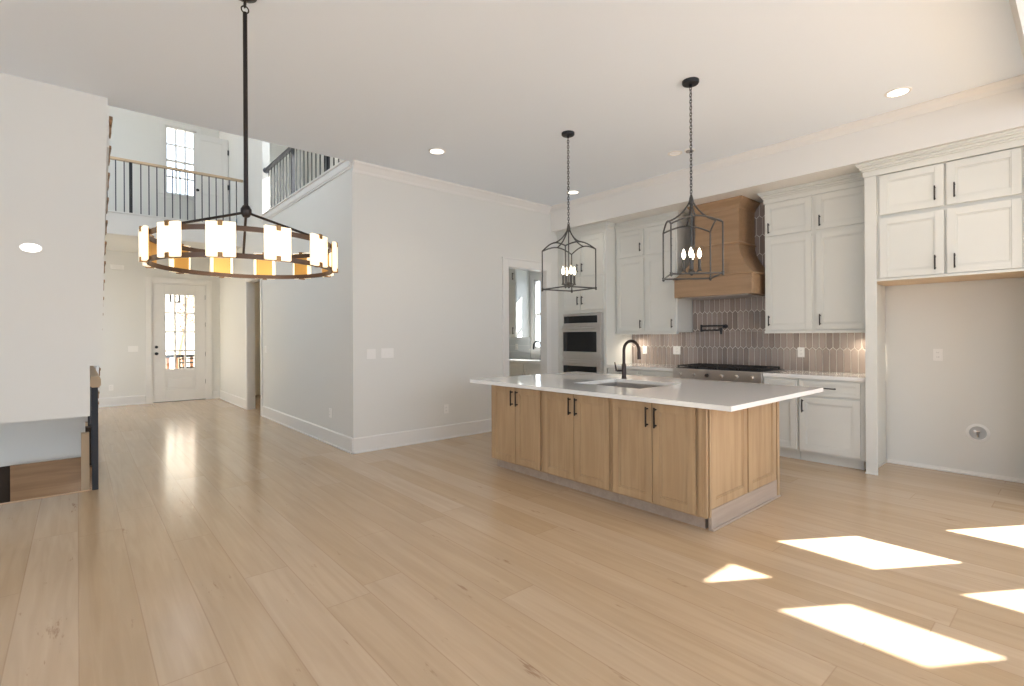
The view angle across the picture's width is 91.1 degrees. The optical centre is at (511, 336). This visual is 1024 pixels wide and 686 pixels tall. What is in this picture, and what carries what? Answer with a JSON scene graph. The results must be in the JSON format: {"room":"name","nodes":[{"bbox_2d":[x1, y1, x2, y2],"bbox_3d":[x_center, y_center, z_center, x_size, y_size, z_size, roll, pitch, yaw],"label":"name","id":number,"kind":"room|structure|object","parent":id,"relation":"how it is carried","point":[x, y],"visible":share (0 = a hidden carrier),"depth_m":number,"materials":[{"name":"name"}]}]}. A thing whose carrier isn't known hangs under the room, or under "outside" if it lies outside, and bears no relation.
{"room":"open-plan kitchen","nodes":[
{"label":"open-plan kitchen","id":0,"kind":"room"},
{"bbox_2d":[0,417,84,466],"bbox_3d":[-6.272,0.239,3.854,4.560,2.090,0.080,0,0,-41],"label":"wall","id":1,"kind":"structure","parent":0,"point":[25,442],"depth_m":5.09,"materials":[{"name":"white paint"}]},
{"bbox_2d":[0,426,91,502],"bbox_3d":[-5.861,2.392,3.446,4.630,2.800,1.500,0,0,-41],"label":"wall","id":2,"kind":"structure","parent":0,"point":[4,471],"depth_m":4.99,"materials":[{"name":"brown wood"}]},
{"bbox_2d":[10,457,91,501],"bbox_3d":[-4.718,1.930,5.175,0.635,1.312,0.105,0,0,-41],"label":"trim","id":3,"kind":"structure","parent":2,"relation":"attached to","point":[53,477],"depth_m":5.09,"materials":[{"name":"brown wood"}]},
{"bbox_2d":[81,432,89,490],"bbox_3d":[-4.030,1.597,4.744,0.060,1.370,0.060,0,0,-41],"label":"post","id":4,"kind":"object","parent":2,"relation":"attached to","point":[85,471],"visible":0.45,"depth_m":4.72,"materials":[{"name":"beige wood"}]},
{"bbox_2d":[0,489,91,504],"bbox_3d":[-5.495,1.403,3.017,4.630,0.034,0.041,0,0,-41],"label":"trim","id":5,"kind":"structure","parent":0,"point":[89,489],"depth_m":4.30,"materials":[{"name":"brown wood"}]},
{"bbox_2d":[0,72,107,422],"bbox_3d":[-5.270,-0.671,2.801,4.705,2.700,0.150,0,0,-41],"label":"wall","id":6,"kind":"structure","parent":0,"point":[53,139],"depth_m":4.04,"materials":[{"name":"white paint"}]},
{"bbox_2d":[19,243,42,252],"bbox_3d":[-3.801,-0.697,3.967,0.140,0.080,0.009,0,0,-41],"label":"wall light","id":7,"kind":"object","parent":6,"relation":"attached to","point":[26,247],"visible":1,"depth_m":3.96,"materials":[{"name":"white plastic"}]},
{"bbox_2d":[105,234,240,258],"bbox_3d":[-7.178,-1.891,9.370,3.430,0.340,2.150,0,0,-41],"label":"ceiling","id":8,"kind":"structure","parent":0,"point":[115,242],"depth_m":9.40,"materials":[{"name":"white paint"}]},
{"bbox_2d":[166,295,193,368],"bbox_3d":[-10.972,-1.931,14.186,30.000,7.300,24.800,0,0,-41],"label":"door glass","id":9,"kind":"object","parent":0,"point":[169,336],"depth_m":25.19,"materials":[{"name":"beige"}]},
{"bbox_2d":[153,399,200,402],"bbox_3d":[-7.188,1.393,10.860,0.952,0.012,0.120,0,0,-41],"label":"trim","id":10,"kind":"structure","parent":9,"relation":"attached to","point":[193,399],"depth_m":10.73,"materials":[{"name":"brown metal"}]},
{"bbox_2d":[98,105,302,403],"bbox_3d":[-7.224,-1.901,10.851,5.500,6.600,0.150,0,0,-41],"label":"wall","id":11,"kind":"structure","parent":0,"point":[134,135],"depth_m":10.32,"materials":[{"name":"white paint"}]},
{"bbox_2d":[110,264,123,269],"bbox_3d":[-7.948,-1.387,10.101,0.220,0.090,0.032,0,0,-41],"label":"door chime","id":12,"kind":"object","parent":11,"relation":"attached to","point":[119,267],"visible":1,"depth_m":10.09,"materials":[{"name":"white plastic"}]},
{"bbox_2d":[128,346,137,351],"bbox_3d":[-7.756,0.262,10.274,0.165,0.118,0.010,0,0,-41],"label":"light switch","id":13,"kind":"object","parent":11,"relation":"attached to","point":[130,348],"visible":1,"depth_m":10.27,"materials":[{"name":"white plastic"}]},
{"bbox_2d":[98,390,218,406],"bbox_3d":[-7.866,1.313,10.162,3.402,0.180,0.028,0,0,-41],"label":"baseboard","id":14,"kind":"structure","parent":11,"relation":"attached to","point":[140,399],"depth_m":10.17,"materials":[{"name":"white paint"}]},
{"bbox_2d":[106,210,243,246],"bbox_3d":[-6.473,-1.897,8.555,3.430,0.385,0.085,0,0,-41],"label":"trim","id":15,"kind":"structure","parent":11,"relation":"attached to","point":[119,223],"depth_m":8.61,"materials":[{"name":"white paint"}]},
{"bbox_2d":[107,156,242,224],"bbox_3d":[-6.483,-2.547,8.579,3.410,0.915,0.064,0,0,-41],"label":"balcony railing","id":16,"kind":"object","parent":15,"relation":"on","point":[123,160],"visible":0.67,"depth_m":8.88,"materials":[{"name":"grey metal"}]},
{"bbox_2d":[145,277,211,403],"bbox_3d":[-7.185,0.084,10.849,1.200,2.630,0.150,0,0,-41],"label":"trim","id":17,"kind":"structure","parent":11,"relation":"attached to","point":[149,281],"depth_m":10.64,"materials":[{"name":"white paint"}]},
{"bbox_2d":[153,283,205,401],"bbox_3d":[-7.135,0.140,10.806,0.970,2.493,0.120,0,0,-41],"label":"door","id":18,"kind":"structure","parent":11,"relation":"in","point":[184,383],"depth_m":10.76,"materials":[{"name":"white paint"}]},
{"bbox_2d":[159,120,200,201],"bbox_3d":[-7.153,-3.749,10.842,0.780,1.635,0.130,0,0,-41],"label":"window","id":19,"kind":"structure","parent":11,"relation":"in","point":[164,125],"depth_m":10.75,"materials":[{"name":"white paint"}]},
{"bbox_2d":[193,133,228,221],"bbox_3d":[-6.210,-3.116,10.382,0.630,2.020,0.105,0,0,-41],"label":"door","id":20,"kind":"structure","parent":11,"relation":"in","point":[210,154],"depth_m":10.38,"materials":[{"name":"white paint"}]},
{"bbox_2d":[219,131,348,435],"bbox_3d":[-4.219,-1.917,8.664,0.120,6.600,7.090,0,0,-41],"label":"wall","id":21,"kind":"structure","parent":0,"point":[305,323],"depth_m":7.43,"materials":[{"name":"white paint"}]},
{"bbox_2d":[245,274,262,415],"bbox_3d":[-4.650,0.135,9.168,0.148,2.500,1.110,0,0,-41],"label":"trim","id":22,"kind":"structure","parent":21,"relation":"attached to","point":[249,283],"depth_m":9.50,"materials":[{"name":"white paint"}]},
{"bbox_2d":[219,390,354,453],"bbox_3d":[-4.209,1.293,8.560,0.028,0.180,7.238,0,0,-41],"label":"baseboard","id":23,"kind":"structure","parent":21,"relation":"attached to","point":[338,440],"depth_m":7.10,"materials":[{"name":"white paint"}]},
{"bbox_2d":[260,160,350,222],"bbox_3d":[-3.053,-2.022,7.313,0.205,0.127,3.720,0,0,-41],"label":"trim","id":24,"kind":"structure","parent":21,"relation":"attached to","point":[342,166],"depth_m":6.85,"materials":[{"name":"white paint"}]},
{"bbox_2d":[263,147,338,208],"bbox_3d":[-3.067,-2.508,7.330,0.098,0.846,3.680,0,0,-41],"label":"loft railing","id":25,"kind":"object","parent":24,"relation":"on","point":[288,150],"visible":0.47,"depth_m":7.63,"materials":[{"name":"black metal"}]},
{"bbox_2d":[304,151,341,184],"bbox_3d":[-2.831,-3.650,9.907,0.120,3.150,7.340,0,0,-41],"label":"wall","id":26,"kind":"structure","parent":0,"point":[305,152],"depth_m":12.04,"materials":[{"name":"white paint"}]},
{"bbox_2d":[348,161,558,437],"bbox_3d":[-0.358,-0.343,7.232,4.070,3.410,0.120,0,0,-41],"label":"wall","id":27,"kind":"structure","parent":0,"point":[425,264],"depth_m":6.52,"materials":[{"name":"white paint"}]},
{"bbox_2d":[367,349,375,358],"bbox_3d":[-1.681,0.214,5.998,0.115,0.118,0.010,0,0,-41],"label":"light switch","id":28,"kind":"object","parent":27,"relation":"attached to","point":[371,353],"visible":1,"depth_m":5.99,"materials":[{"name":"white plastic"}]},
{"bbox_2d":[381,348,393,357],"bbox_3d":[-1.522,0.208,6.135,0.165,0.118,0.010,0,0,-41],"label":"light switch","id":29,"kind":"object","parent":27,"relation":"attached to","point":[385,352],"visible":1,"depth_m":6.13,"materials":[{"name":"white plastic"}]},
{"bbox_2d":[351,418,491,453],"bbox_3d":[-0.552,1.273,6.958,3.456,0.180,0.028,0,0,-41],"label":"baseboard","id":30,"kind":"structure","parent":27,"relation":"attached to","point":[416,436],"depth_m":6.40,"materials":[{"name":"white paint"}]},
{"bbox_2d":[444,404,448,413],"bbox_3d":[-0.877,0.972,6.691,0.075,0.118,0.010,0,0,-41],"label":"power outlet","id":31,"kind":"object","parent":27,"relation":"attached to","point":[446,407],"visible":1,"depth_m":6.69,"materials":[{"name":"white plastic"}]},
{"bbox_2d":[352,160,551,214],"bbox_3d":[-0.620,-1.984,6.890,3.240,0.125,0.065,0,0,-41],"label":"trim","id":32,"kind":"structure","parent":27,"relation":"attached to","point":[360,167],"depth_m":6.64,"materials":[{"name":"white paint"}]},
{"bbox_2d":[502,257,551,376],"bbox_3d":[0.202,0.099,7.703,1.010,2.520,0.158,0,0,-41],"label":"trim","id":33,"kind":"structure","parent":27,"relation":"attached to","point":[507,262],"depth_m":7.87,"materials":[{"name":"white paint"}]},
{"bbox_2d":[0,395,1023,685],"bbox_3d":[-2.067,1.471,3.924,11.000,0.200,17.050,0,0,-41],"label":"floor","id":34,"kind":"structure","parent":0,"point":[219,542],"depth_m":2.84,"materials":[{"name":"brown wood"}]},
{"bbox_2d":[88,366,100,489],"bbox_3d":[-4.499,0.874,5.386,0.078,1.020,2.360,0,0,-41],"label":"guardrail","id":35,"kind":"object","parent":34,"relation":"on","point":[95,380],"visible":0.8,"depth_m":4.50,"materials":[{"name":"black metal"}]},
{"bbox_2d":[85,113,112,421],"bbox_3d":[-5.683,-0.308,6.007,1.235,3.397,5.060,0,0,-41],"label":"staircase","id":36,"kind":"structure","parent":34,"relation":"on","point":[109,118],"depth_m":4.92,"materials":[{"name":"white paint"}]},
{"bbox_2d":[491,385,548,480],"bbox_3d":[0.148,0.927,5.025,0.405,0.865,0.760,0,0,-41],"label":"base cabinet","id":37,"kind":"object","parent":34,"relation":"on","point":[517,413],"visible":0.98,"depth_m":4.88,"materials":[{"name":"brown wood"}]},
{"bbox_2d":[509,362,540,375],"bbox_3d":[-0.029,0.916,9.461,0.645,0.888,2.750,0,0,-41],"label":"base cabinet","id":38,"kind":"object","parent":34,"relation":"on","point":[515,369],"visible":0.09,"depth_m":8.77,"materials":[{"name":"white paint"}]},
{"bbox_2d":[509,358,540,363],"bbox_3d":[-0.027,0.450,9.472,0.627,0.040,2.800,0,0,-41],"label":"countertop","id":39,"kind":"structure","parent":38,"relation":"on","point":[515,360],"depth_m":8.83,"materials":[{"name":"white stone"}]},
{"bbox_2d":[543,391,617,501],"bbox_3d":[0.658,0.924,4.436,0.405,0.865,0.792,0,0,-41],"label":"base cabinet","id":40,"kind":"object","parent":34,"relation":"on","point":[577,429],"visible":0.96,"depth_m":4.29,"materials":[{"name":"brown wood"}]},
{"bbox_2d":[555,221,631,372],"bbox_3d":[1.300,-0.156,7.895,0.687,3.018,1.037,0,0,-41],"label":"tall cabinet","id":41,"kind":"object","parent":34,"relation":"on","point":[602,236],"visible":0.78,"depth_m":7.56,"materials":[{"name":"white paint"}]},
{"bbox_2d":[562,313,603,372],"bbox_3d":[1.250,0.318,7.860,0.621,1.330,0.790,0,0,-41],"label":"double wall oven","id":42,"kind":"object","parent":41,"relation":"in","point":[582,334],"visible":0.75,"depth_m":7.66,"materials":[{"name":"silver metal"}]},
{"bbox_2d":[608,368,672,377],"bbox_3d":[1.975,0.905,7.139,0.655,0.888,1.095,0,0,-41],"label":"base cabinet","id":43,"kind":"object","parent":34,"relation":"on","point":[655,373],"visible":0.13,"depth_m":6.88,"materials":[{"name":"white paint"}]},
{"bbox_2d":[606,363,685,370],"bbox_3d":[1.979,0.439,7.148,0.637,0.040,1.091,0,0,-41],"label":"countertop","id":44,"kind":"structure","parent":43,"relation":"on","point":[658,367],"depth_m":6.97,"materials":[{"name":"white stone"}]},
{"bbox_2d":[612,398,708,528],"bbox_3d":[1.164,0.921,3.852,0.405,0.865,0.747,0,0,-41],"label":"base cabinet","id":45,"kind":"object","parent":34,"relation":"on","point":[655,447],"visible":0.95,"depth_m":3.71,"materials":[{"name":"brown wood"}]},
{"bbox_2d":[699,401,780,531],"bbox_3d":[1.771,0.918,3.839,1.227,0.865,0.068,0,0,-41],"label":"island end panel","id":46,"kind":"object","parent":34,"relation":"on","point":[739,450],"visible":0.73,"depth_m":3.73,"materials":[{"name":"brown wood"}]},
{"bbox_2d":[764,376,800,458],"bbox_3d":[3.184,0.899,5.742,0.655,0.888,0.360,0,0,-41],"label":"base cabinet","id":47,"kind":"object","parent":34,"relation":"on","point":[789,408],"visible":0.27,"depth_m":5.50,"materials":[{"name":"white paint"}]},
{"bbox_2d":[799,378,865,469],"bbox_3d":[3.508,0.897,5.368,0.655,0.888,0.620,0,0,-41],"label":"base cabinet","id":48,"kind":"object","parent":34,"relation":"on","point":[830,420],"depth_m":5.17,"materials":[{"name":"white paint"}]},
{"bbox_2d":[763,370,864,381],"bbox_3d":[3.396,0.432,5.512,0.637,0.040,0.980,0,0,-41],"label":"countertop","id":49,"kind":"structure","parent":48,"relation":"on","point":[859,377],"depth_m":5.38,"materials":[{"name":"white stone"}]},
{"bbox_2d":[673,363,781,383],"bbox_3d":[2.684,0.468,6.290,0.681,0.195,1.120,0,0,-41],"label":"rangetop","id":50,"kind":"object","parent":49,"relation":"on","point":[702,371],"visible":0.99,"depth_m":6.08,"materials":[{"name":"silver metal"}]},
{"bbox_2d":[676,367,780,371],"bbox_3d":[2.703,0.407,6.307,0.600,0.007,1.060,0,0,-41],"label":"cooktop","id":51,"kind":"object","parent":50,"relation":"in","point":[690,369],"depth_m":6.05,"materials":[{"name":"black metal"}]},
{"bbox_2d":[855,127,1023,474],"bbox_3d":[4.037,-0.171,4.695,0.737,3.018,1.212,0,0,-41],"label":"tall cabinet","id":52,"kind":"object","parent":34,"relation":"on","point":[953,212],"visible":1,"depth_m":4.52,"materials":[{"name":"white paint"}]},
{"bbox_3d":[1.136,0.921,4.858,0.850,0.865,2.305,0,0,-41],"label":"panel","id":53,"kind":"object","parent":34,"relation":"on","visible":0},
{"bbox_2d":[470,371,822,411],"bbox_3d":[1.119,0.471,4.856,1.695,0.034,2.840,0,0,-41],"label":"countertop","id":54,"kind":"structure","parent":53,"relation":"on","point":[729,396],"depth_m":4.28,"materials":[{"name":"white stone"}]},
{"bbox_2d":[592,382,660,388],"bbox_3d":[1.106,0.597,4.837,0.704,0.216,0.794,0,0,-41],"label":"island sink","id":55,"kind":"object","parent":54,"relation":"in","point":[615,384],"visible":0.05,"depth_m":5.21,"materials":[{"name":"silver metal"}]},
{"bbox_2d":[614,340,640,378],"bbox_3d":[1.231,0.245,5.324,0.290,0.417,0.073,0,0,34],"label":"kitchen faucet","id":56,"kind":"object","parent":54,"relation":"on","point":[623,370],"visible":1,"depth_m":5.34,"materials":[{"name":"black metal"}]},
{"bbox_2d":[0,0,1023,205],"bbox_3d":[0.304,-2.112,1.239,11.100,0.120,9.860,0,0,-41],"label":"ceiling","id":57,"kind":"structure","parent":0,"point":[495,85],"depth_m":3.85,"materials":[{"name":"white paint"}]},
{"bbox_2d":[139,0,337,279],"bbox_3d":[-1.591,-1.216,2.998,1.035,1.650,1.035,0,0,-41],"label":"chandelier","id":58,"kind":"object","parent":57,"relation":"hanging from","point":[220,235],"visible":1,"depth_m":2.82,"materials":[{"name":"brown metal"}]},
{"bbox_2d":[428,148,445,154],"bbox_3d":[-0.829,-2.042,5.547,0.190,0.008,0.190,0,0,-41],"label":"recessed light","id":59,"kind":"object","parent":57,"relation":"in","point":[437,151],"visible":1,"depth_m":5.54,"materials":[{"name":"white plastic"}]},
{"bbox_2d":[541,130,596,292],"bbox_3d":[0.571,-1.255,5.074,0.407,1.597,0.407,0,0,-32],"label":"lantern pendant","id":60,"kind":"object","parent":57,"relation":"hanging from","point":[568,133],"visible":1,"depth_m":5.07,"materials":[{"name":"black metal"}]},
{"bbox_2d":[566,190,579,193],"bbox_3d":[0.870,-2.051,7.159,0.190,0.008,0.190,0,0,-41],"label":"recessed light","id":61,"kind":"object","parent":57,"relation":"in","point":[570,191],"visible":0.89,"depth_m":7.16,"materials":[{"name":"white"}]},
{"bbox_2d":[668,150,681,155],"bbox_3d":[1.834,-2.056,5.648,0.160,0.008,0.160,0,0,-41],"label":"recessed light","id":62,"kind":"object","parent":57,"relation":"in","point":[676,152],"visible":1,"depth_m":5.64,"materials":[{"name":"white plastic"}]},
{"bbox_2d":[684,148,694,152],"bbox_3d":[1.965,-2.047,5.554,0.110,0.028,0.110,0,0,-41],"label":"ceiling sensor","id":63,"kind":"object","parent":57,"relation":"attached to","point":[688,149],"visible":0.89,"depth_m":5.54,"materials":[{"name":"white plastic"}]},
{"bbox_2d":[662,77,724,281],"bbox_3d":[1.445,-1.259,4.049,0.407,1.597,0.407,0,0,8],"label":"lantern pendant","id":64,"kind":"object","parent":57,"relation":"hanging from","point":[690,82],"visible":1,"depth_m":4.04,"materials":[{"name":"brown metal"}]},
{"bbox_2d":[884,86,911,97],"bbox_3d":[3.270,-2.064,4.253,0.190,0.008,0.190,0,0,-41],"label":"recessed light","id":65,"kind":"object","parent":57,"relation":"in","point":[900,91],"visible":1,"depth_m":4.25,"materials":[{"name":"white"}]},
{"bbox_2d":[1016,0,1023,34],"bbox_3d":[2.474,-1.929,2.416,4.520,0.270,0.120,0,0,-41],"label":"ceiling beam","id":66,"kind":"structure","parent":57,"relation":"attached to","point":[1020,3],"depth_m":2.77,"materials":[{"name":"white paint"}]},
{"bbox_2d":[1009,0,1023,58],"bbox_3d":[2.393,-2.013,2.468,4.465,0.100,0.065,0,0,-41],"label":"trim","id":67,"kind":"structure","parent":66,"relation":"attached to","point":[1013,5],"depth_m":3.28,"materials":[{"name":"white paint"}]},
{"bbox_2d":[509,247,1023,478],"bbox_3d":[2.070,-0.356,7.628,0.120,3.410,8.620,0,0,-41],"label":"wall","id":68,"kind":"structure","parent":0,"point":[978,325],"depth_m":4.91,"materials":[{"name":"white paint"}]},
{"bbox_2d":[509,268,529,336],"bbox_3d":[-0.148,-0.797,9.777,0.392,1.645,1.030,0,0,-41],"label":"upper cabinet","id":69,"kind":"object","parent":68,"relation":"attached to","point":[519,280],"visible":0.2,"depth_m":9.38,"materials":[{"name":"white paint"}]},
{"bbox_2d":[509,338,530,358],"bbox_3d":[-0.170,0.231,10.117,0.011,0.400,1.580,0,0,-41],"label":"backsplash","id":70,"kind":"structure","parent":68,"relation":"attached to","point":[524,344],"depth_m":9.72,"materials":[{"name":"grey tile"}]},
{"bbox_2d":[529,274,539,353],"bbox_3d":[0.730,-0.406,9.107,0.130,1.485,1.120,0,0,-41],"label":"window","id":71,"kind":"structure","parent":68,"relation":"in","point":[534,279],"depth_m":9.44,"materials":[{"name":"glass"}]},
{"bbox_2d":[615,210,692,334],"bbox_3d":[2.032,-0.848,7.212,0.445,1.643,1.072,0,0,-41],"label":"upper cabinet","id":72,"kind":"object","parent":68,"relation":"attached to","point":[645,304],"visible":0.88,"depth_m":7.04,"materials":[{"name":"white paint"}]},
{"bbox_2d":[673,195,764,299],"bbox_3d":[2.659,-1.081,6.369,0.598,1.183,1.030,0,0,-41],"label":"range hood","id":73,"kind":"object","parent":68,"relation":"attached to","point":[744,274],"visible":0.83,"depth_m":6.19,"materials":[{"name":"brown wood"}]},
{"bbox_2d":[632,202,864,373],"bbox_3d":[2.904,-0.631,6.559,0.014,2.090,3.199,0,0,-41],"label":"backsplash","id":74,"kind":"structure","parent":68,"relation":"attached to","point":[745,341],"depth_m":6.42,"materials":[{"name":"grey tile"}]},
{"bbox_2d":[643,346,646,353],"bbox_3d":[2.006,0.209,7.583,0.010,0.118,0.075,0,0,-41],"label":"power outlet","id":75,"kind":"object","parent":74,"relation":"attached to","point":[644,347],"visible":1,"depth_m":7.58,"materials":[{"name":"white plastic"}]},
{"bbox_2d":[673,346,680,353],"bbox_3d":[2.356,0.202,7.179,0.010,0.118,0.115,0,0,-41],"label":"power outlet","id":76,"kind":"object","parent":74,"relation":"attached to","point":[676,349],"visible":1,"depth_m":7.18,"materials":[{"name":"white plastic"}]},
{"bbox_2d":[700,324,727,333],"bbox_3d":[2.683,-0.089,6.710,0.125,0.132,0.354,0,0,-41],"label":"pot filler","id":77,"kind":"object","parent":74,"relation":"attached to","point":[725,325],"visible":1,"depth_m":6.68,"materials":[{"name":"black metal"}]},
{"bbox_2d":[798,347,804,356],"bbox_3d":[3.423,0.191,5.946,0.010,0.118,0.075,0,0,-41],"label":"power outlet","id":78,"kind":"object","parent":74,"relation":"attached to","point":[801,350],"visible":1,"depth_m":5.94,"materials":[{"name":"white plastic"}]},
{"bbox_2d":[757,172,864,332],"bbox_3d":[3.412,-0.855,5.618,0.445,1.643,1.112,0,0,-41],"label":"upper cabinet","id":79,"kind":"object","parent":68,"relation":"attached to","point":[815,231],"visible":0.86,"depth_m":5.46,"materials":[{"name":"white paint"}]},
{"bbox_2d":[933,349,942,360],"bbox_3d":[4.253,0.187,5.012,0.010,0.118,0.075,0,0,-41],"label":"power outlet","id":80,"kind":"object","parent":68,"relation":"attached to","point":[937,353],"visible":1,"depth_m":5.01,"materials":[{"name":"white plastic"}]},
{"bbox_2d":[887,459,1023,482],"bbox_3d":[4.334,1.319,4.916,0.022,0.035,1.079,0,0,-41],"label":"baseboard","id":81,"kind":"structure","parent":68,"relation":"attached to","point":[972,473],"depth_m":4.90,"materials":[{"name":"white paint"}]},
{"bbox_2d":[966,424,990,441],"bbox_3d":[4.439,0.926,4.785,0.031,0.176,0.176,0,0,-41],"label":"water supply box","id":82,"kind":"object","parent":68,"relation":"attached to","point":[974,432],"visible":1,"depth_m":4.79,"materials":[{"name":"white plastic"}]},
{"bbox_2d":[551,87,1023,232],"bbox_3d":[2.678,-1.870,6.230,0.780,0.390,5.380,0,0,-41],"label":"wall","id":83,"kind":"structure","parent":0,"point":[836,156],"depth_m":5.20,"materials":[{"name":"white paint"}]},
{"bbox_2d":[550,74,1023,212],"bbox_3d":[2.361,-2.020,5.957,0.055,0.085,5.380,0,0,-41],"label":"trim","id":84,"kind":"structure","parent":83,"relation":"attached to","point":[1016,82],"depth_m":5.04,"materials":[{"name":"white paint"}]},
{"bbox_3d":[-8.219,1.545,11.792,6.000,0.220,2.600,0,0,-41],"label":"floor","id":85,"kind":"structure","parent":0,"visible":0},
{"bbox_2d":[166,354,193,368],"bbox_3d":[-8.801,0.958,12.614,3.200,0.960,0.120,0,0,-41],"label":"porch railing","id":86,"kind":"object","parent":85,"relation":"on","point":[168,357],"visible":0.05,"depth_m":12.79,"materials":[{"name":"wood"}]},
{"bbox_2d":[179,358,193,368],"bbox_3d":[-7.806,0.985,12.152,0.400,0.895,0.400,0,0,-41],"label":"porch chair","id":87,"kind":"object","parent":85,"relation":"on","point":[180,359],"visible":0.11,"depth_m":12.21,"materials":[{"name":"black"}]},
{"bbox_3d":[-8.300,-1.395,11.868,6.000,0.100,2.800,0,0,-41],"label":"ceiling","id":88,"kind":"structure","parent":0,"visible":0},
{"bbox_2d":[169,295,180,302],"bbox_3d":[-7.978,-1.067,11.880,0.220,0.560,0.220,0,0,-41],"label":"lantern","id":89,"kind":"object","parent":88,"relation":"hanging from","point":[170,296],"visible":0.47,"depth_m":11.84,"materials":[{"name":"black"}]},
{"label":"outside","id":90,"kind":"structure","parent":0,"visible":0},
{"bbox_3d":[-14.193,1.737,17.928,26.000,0.100,34.300,0,0,-41],"label":"ground","id":91,"kind":"structure","parent":90,"visible":0},
{"bbox_2d":[166,296,193,368],"bbox_3d":[-10.228,0.075,15.726,1.374,3.187,1.291,0,0,-41],"label":"tree","id":92,"kind":"object","parent":91,"relation":"on","point":[181,347],"visible":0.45,"depth_m":15.58,"materials":[{"name":"brown plant"}]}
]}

